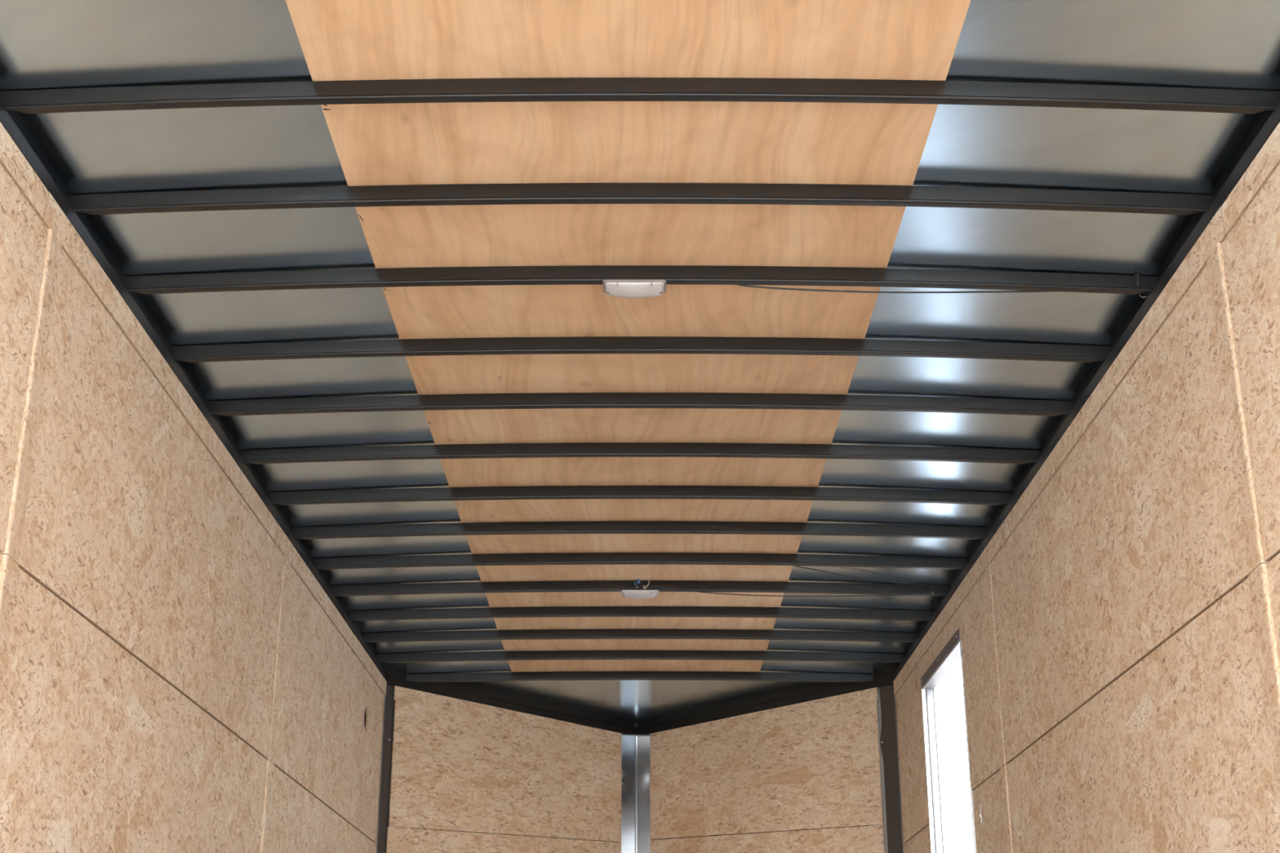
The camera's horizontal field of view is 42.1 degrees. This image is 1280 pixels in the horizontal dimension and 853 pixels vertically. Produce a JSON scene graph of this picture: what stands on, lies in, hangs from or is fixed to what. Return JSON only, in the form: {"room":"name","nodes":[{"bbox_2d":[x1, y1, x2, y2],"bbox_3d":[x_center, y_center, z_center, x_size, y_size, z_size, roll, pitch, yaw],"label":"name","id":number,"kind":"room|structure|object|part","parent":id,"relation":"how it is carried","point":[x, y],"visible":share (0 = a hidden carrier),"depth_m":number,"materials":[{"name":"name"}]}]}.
{"room":"cargo space","nodes":[
{"label":"cargo space","id":0,"kind":"room"},
{"bbox_2d":[0,121,386,852],"bbox_3d":[-1.243,0.700,3.494,0.062,2.338,8.935,0,-21,0],"label":"wall","id":1,"kind":"structure","parent":0,"point":[175,676],"depth_m":4.00,"materials":[{"name":"beige wood"}]},
{"bbox_3d":[-1.222,-0.785,1.429,0.009,0.688,4.006,0,-21,0],"label":"strand board panel","id":2,"kind":"part","parent":1,"relation":"part of","materials":[{"name":"beige wood"}]},
{"bbox_3d":[-1.222,-1.148,1.547,0.013,0.066,3.972,0,-21,0],"label":"strand board panel","id":3,"kind":"part","parent":1,"relation":"part of","materials":[{"name":"beige wood"}]},
{"bbox_3d":[-1.225,1.322,4.117,0.009,1.362,2.337,0,-21,0],"label":"strand board panel","id":4,"kind":"part","parent":1,"relation":"part of","materials":[{"name":"beige wood"}]},
{"bbox_3d":[-1.222,0.356,4.477,0.009,0.688,2.334,0,-21,0],"label":"strand board panel","id":5,"kind":"part","parent":1,"relation":"part of","materials":[{"name":"beige wood"}]},
{"bbox_3d":[-1.222,-0.018,4.569,0.013,0.068,2.470,0,-21,0],"label":"strand board panel","id":6,"kind":"part","parent":1,"relation":"part of","materials":[{"name":"beige wood"}]},
{"bbox_2d":[0,102,388,684],"bbox_3d":[-1.241,-0.356,3.889,0.052,0.088,8.933,0,-21,0],"label":"trim","id":7,"kind":"structure","parent":1,"relation":"attached to","point":[6,120],"depth_m":4.14,"materials":[{"name":"black metal"}]},
{"bbox_3d":[-1.225,2.174,6.394,0.009,1.362,2.309,0,-21,0],"label":"strand board panel","id":8,"kind":"part","parent":1,"relation":"part of","materials":[{"name":"beige wood"}]},
{"bbox_3d":[-1.222,1.203,6.739,0.009,0.688,2.274,0,-21,0],"label":"strand board panel","id":9,"kind":"part","parent":1,"relation":"part of","materials":[{"name":"beige wood"}]},
{"bbox_3d":[-1.222,0.835,6.850,0.013,0.068,2.394,0,-21,0],"label":"strand board panel","id":10,"kind":"part","parent":1,"relation":"part of","materials":[{"name":"beige wood"}]},
{"bbox_2d":[377,684,622,852],"bbox_3d":[-0.634,2.519,8.354,0.052,2.338,1.945,-16,-26,37],"label":"wall","id":11,"kind":"structure","parent":0,"point":[464,776],"depth_m":8.43,"materials":[{"name":"beige wood"}]},
{"bbox_3d":[-0.642,2.764,8.216,0.009,1.533,1.706,-16,-26,37],"label":"strand board panel","id":12,"kind":"part","parent":11,"relation":"part of","materials":[{"name":"beige wood"}]},
{"bbox_2d":[383,669,636,733],"bbox_3d":[-0.627,1.464,8.754,0.052,0.088,1.961,-16,-26,37],"label":"trim","id":13,"kind":"structure","parent":11,"relation":"attached to","point":[395,678],"depth_m":8.69,"materials":[{"name":"black metal"}]},
{"bbox_2d":[0,0,1279,724],"bbox_3d":[0.000,-0.152,4.596,2.524,0.049,10.403,0,-21,0],"label":"ceiling","id":14,"kind":"structure","parent":0,"point":[45,44],"depth_m":3.87,"materials":[{"name":"grey metal"}]},
{"bbox_2d":[285,0,970,671],"bbox_3d":[-0.021,-0.386,3.981,1.222,0.033,9.046,0,-21,0],"label":"plywood sheet","id":15,"kind":"object","parent":14,"relation":"attached to","point":[533,142],"visible":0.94,"depth_m":3.81,"materials":[{"name":"beige wood"}]},
{"bbox_2d":[405,671,873,682],"bbox_3d":[0.000,1.236,8.198,2.472,0.057,0.022,0,-21,0],"label":"bow","id":16,"kind":"object","parent":14,"relation":"attached to","point":[590,675],"visible":0.92,"depth_m":8.19,"materials":[{"name":"black metal"}]},
{"bbox_2d":[0,77,1279,114],"bbox_3d":[0.000,-0.638,3.211,2.472,0.072,0.022,0,-21,0],"label":"bow","id":17,"kind":"object","parent":14,"relation":"attached to","point":[539,89],"visible":1,"depth_m":3.20,"materials":[{"name":"black metal"}]},
{"bbox_2d":[66,182,1213,215],"bbox_3d":[0.000,-0.492,3.600,2.472,0.070,0.022,0,-21,0],"label":"bow","id":18,"kind":"object","parent":14,"relation":"attached to","point":[552,193],"visible":0.98,"depth_m":3.59,"materials":[{"name":"black metal"}]},
{"bbox_2d":[121,265,1158,294],"bbox_3d":[0.000,-0.350,3.978,2.472,0.069,0.022,0,-21,0],"label":"bow","id":19,"kind":"object","parent":14,"relation":"attached to","point":[672,274],"visible":0.98,"depth_m":3.97,"materials":[{"name":"black metal"}]},
{"bbox_2d":[603,280,666,297],"bbox_3d":[-0.013,-0.327,3.989,0.151,0.022,0.066,0,-21,0],"label":"dome lamp","id":20,"kind":"object","parent":19,"relation":"attached to","point":[616,288],"visible":1,"depth_m":3.97,"materials":[{"name":"plastic"}]},
{"bbox_2d":[737,276,1138,293],"bbox_3d":[0.673,-0.344,3.977,1.040,0.039,0.044,0,-21,0],"label":"cable","id":21,"kind":"object","parent":19,"relation":"hanging from","point":[748,286],"visible":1,"depth_m":3.99,"materials":[{"name":"black rubber"}]},
{"bbox_2d":[1133,273,1140,287],"bbox_3d":[1.186,-0.349,3.961,0.014,0.038,0.008,0,-21,0],"label":"cable grommet","id":22,"kind":"object","parent":19,"relation":"attached to","point":[1136,275],"visible":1,"depth_m":3.96,"materials":[{"name":"black rubber"}]},
{"bbox_2d":[168,337,1111,362],"bbox_3d":[0.000,-0.201,4.372,2.472,0.068,0.022,0,-21,0],"label":"bow","id":23,"kind":"object","parent":14,"relation":"attached to","point":[508,345],"visible":0.99,"depth_m":4.36,"materials":[{"name":"black metal"}]},
{"bbox_2d":[204,392,1075,416],"bbox_3d":[0.000,-0.062,4.742,2.472,0.067,0.022,0,-21,0],"label":"bow","id":24,"kind":"object","parent":14,"relation":"attached to","point":[548,400],"visible":1,"depth_m":4.74,"materials":[{"name":"black metal"}]},
{"bbox_2d":[238,442,1041,464],"bbox_3d":[0.000,0.084,5.131,2.472,0.066,0.022,0,-21,0],"label":"bow","id":25,"kind":"object","parent":14,"relation":"attached to","point":[578,449],"visible":0.98,"depth_m":5.12,"materials":[{"name":"black metal"}]},
{"bbox_2d":[266,485,1013,505],"bbox_3d":[0.000,0.229,5.518,2.472,0.065,0.022,0,-21,0],"label":"bow","id":26,"kind":"object","parent":14,"relation":"attached to","point":[538,492],"visible":1,"depth_m":5.51,"materials":[{"name":"black metal"}]},
{"bbox_2d":[289,520,990,539],"bbox_3d":[0.000,0.368,5.888,2.472,0.064,0.022,0,-21,0],"label":"bow","id":27,"kind":"object","parent":14,"relation":"attached to","point":[630,526],"visible":0.98,"depth_m":5.88,"materials":[{"name":"black metal"}]},
{"bbox_2d":[311,552,968,569],"bbox_3d":[0.000,0.507,6.258,2.472,0.063,0.022,0,-21,0],"label":"bow","id":28,"kind":"object","parent":14,"relation":"attached to","point":[564,558],"visible":0.99,"depth_m":6.25,"materials":[{"name":"black metal"}]},
{"bbox_2d":[328,580,951,596],"bbox_3d":[0.000,0.646,6.628,2.472,0.062,0.022,0,-21,0],"label":"bow","id":29,"kind":"object","parent":14,"relation":"attached to","point":[592,585],"visible":1,"depth_m":6.62,"materials":[{"name":"black metal"}]},
{"bbox_2d":[621,590,658,599],"bbox_3d":[0.000,0.672,6.637,0.150,0.022,0.066,0,-21,0],"label":"dome lamp","id":30,"kind":"object","parent":29,"relation":"attached to","point":[635,594],"visible":1,"depth_m":6.62,"materials":[{"name":"plastic"}]},
{"bbox_2d":[633,578,649,590],"bbox_3d":[0.006,0.626,6.614,0.064,0.044,0.022,0,-21,0],"label":"connector","id":31,"kind":"object","parent":29,"relation":"attached to","point":[644,587],"visible":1,"depth_m":6.61,"materials":[{"name":"blue plastic"}]},
{"bbox_2d":[646,586,931,596],"bbox_3d":[0.588,0.655,6.604,1.146,0.042,0.009,0,-21,0],"label":"cable","id":32,"kind":"object","parent":29,"relation":"hanging from","point":[647,586],"visible":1,"depth_m":6.60,"materials":[{"name":"black rubber"}]},
{"bbox_2d":[346,606,933,621],"bbox_3d":[0.000,0.789,7.009,2.472,0.060,0.022,0,-21,0],"label":"bow","id":33,"kind":"object","parent":14,"relation":"attached to","point":[543,611],"visible":0.97,"depth_m":7.00,"materials":[{"name":"black metal"}]},
{"bbox_2d":[360,629,919,642],"bbox_3d":[0.000,0.929,7.382,2.472,0.059,0.022,0,-21,0],"label":"bow","id":34,"kind":"object","parent":14,"relation":"attached to","point":[520,634],"visible":0.98,"depth_m":7.37,"materials":[{"name":"black metal"}]},
{"bbox_2d":[374,650,905,662],"bbox_3d":[0.000,1.075,7.770,2.472,0.058,0.022,0,-21,0],"label":"bow","id":35,"kind":"object","parent":14,"relation":"attached to","point":[521,655],"visible":0.98,"depth_m":7.76,"materials":[{"name":"black metal"}]},
{"bbox_2d":[795,565,933,586],"bbox_3d":[0.876,0.586,6.503,0.602,0.023,0.025,8,-22,-19],"label":"loose cable","id":36,"kind":"object","parent":14,"relation":"attached to","point":[795,566],"visible":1,"depth_m":6.51,"materials":[{"name":"black rubber"}]},
{"bbox_2d":[649,684,902,852],"bbox_3d":[0.614,2.519,8.355,0.052,2.338,1.971,17,-26,-38],"label":"wall","id":37,"kind":"structure","parent":0,"point":[805,777],"depth_m":8.45,"materials":[{"name":"beige wood"}]},
{"bbox_2d":[636,669,896,733],"bbox_3d":[0.607,1.464,8.754,0.052,0.088,1.984,17,-26,-38],"label":"trim","id":38,"kind":"structure","parent":37,"relation":"attached to","point":[882,679],"depth_m":8.69,"materials":[{"name":"black metal"}]},
{"bbox_3d":[0.596,2.768,8.248,0.009,1.548,1.702,17,-26,-38],"label":"strand board panel","id":39,"kind":"part","parent":37,"relation":"part of","materials":[{"name":"beige wood"}]},
{"bbox_2d":[893,121,1279,852],"bbox_3d":[1.243,0.700,3.494,0.062,2.338,8.935,0,-21,0],"label":"wall","id":40,"kind":"structure","parent":0,"point":[1119,628],"depth_m":3.95,"materials":[{"name":"beige wood"}]},
{"bbox_3d":[1.225,2.441,7.107,0.009,1.362,0.787,0,-21,0],"label":"strand board panel","id":41,"kind":"part","parent":40,"relation":"part of","materials":[{"name":"beige wood"}]},
{"bbox_3d":[1.222,0.853,6.896,0.013,0.068,2.294,0,-21,0],"label":"strand board panel","id":42,"kind":"part","parent":40,"relation":"part of","materials":[{"name":"beige wood"}]},
{"bbox_3d":[1.222,1.217,6.776,0.009,0.688,2.194,0,-21,0],"label":"strand board panel","id":43,"kind":"part","parent":40,"relation":"part of","materials":[{"name":"beige wood"}]},
{"bbox_2d":[920,628,976,852],"bbox_3d":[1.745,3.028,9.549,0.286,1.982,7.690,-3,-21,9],"label":"door frame","id":44,"kind":"structure","parent":40,"relation":"in","point":[927,703],"depth_m":7.01,"materials":[{"name":"metal"}]},
{"bbox_2d":[979,804,982,823],"bbox_3d":[1.216,1.385,5.945,0.006,0.063,0.017,0,-21,0],"label":"strike plate","id":45,"kind":"object","parent":40,"relation":"attached to","point":[980,816],"visible":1,"depth_m":5.94,"materials":[{"name":"metal"}]},
{"bbox_3d":[1.225,1.890,5.636,0.009,1.362,0.529,0,-21,0],"label":"strand board panel","id":46,"kind":"part","parent":40,"relation":"part of","materials":[{"name":"beige wood"}]},
{"bbox_2d":[891,102,1279,684],"bbox_3d":[1.241,-0.356,3.889,0.052,0.088,8.933,0,-21,0],"label":"trim","id":47,"kind":"structure","parent":40,"relation":"attached to","point":[1273,120],"depth_m":4.14,"materials":[{"name":"black metal"}]},
{"bbox_3d":[1.222,0.011,4.646,0.013,0.068,2.505,0,-21,0],"label":"strand board panel","id":48,"kind":"part","parent":40,"relation":"part of","materials":[{"name":"beige wood"}]},
{"bbox_3d":[1.222,0.387,4.559,0.009,0.688,2.359,0,-21,0],"label":"strand board panel","id":49,"kind":"part","parent":40,"relation":"part of","materials":[{"name":"beige wood"}]},
{"bbox_3d":[1.225,1.352,4.199,0.009,1.362,2.362,0,-21,0],"label":"strand board panel","id":50,"kind":"part","parent":40,"relation":"part of","materials":[{"name":"beige wood"}]},
{"bbox_3d":[1.222,-0.773,1.459,0.009,0.688,4.071,0,-21,0],"label":"strand board panel","id":51,"kind":"part","parent":40,"relation":"part of","materials":[{"name":"beige wood"}]},
{"bbox_3d":[1.222,-1.137,1.577,0.013,0.066,4.037,0,-21,0],"label":"strand board panel","id":52,"kind":"part","parent":40,"relation":"part of","materials":[{"name":"beige wood"}]},
{"bbox_3d":[1.225,0.192,1.099,0.009,1.362,4.072,0,-21,0],"label":"strand board panel","id":53,"kind":"part","parent":40,"relation":"part of","materials":[{"name":"beige wood"}]},
{"bbox_3d":[0.000,1.969,3.807,2.540,0.060,10.411,0,-21,0],"label":"floor","id":54,"kind":"structure","parent":0,"visible":0},
{"bbox_2d":[371,695,410,852],"bbox_3d":[-1.197,2.248,7.676,0.074,2.131,0.353,-8,-22,20],"label":"post","id":55,"kind":"object","parent":54,"relation":"on","point":[376,843],"visible":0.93,"depth_m":7.88,"materials":[{"name":"metal"}]},
{"bbox_2d":[615,733,654,852],"bbox_3d":[-0.026,2.715,8.924,0.216,2.131,0.030,2,-21,-4],"label":"post","id":56,"kind":"object","parent":54,"relation":"on","point":[635,748],"visible":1,"depth_m":9.19,"materials":[{"name":"metal"}]},
{"bbox_2d":[868,688,908,852],"bbox_3d":[1.196,2.248,7.676,0.075,2.131,0.352,8,-22,-21],"label":"post","id":57,"kind":"object","parent":54,"relation":"on","point":[883,801],"visible":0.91,"depth_m":7.94,"materials":[{"name":"metal"}]}
]}

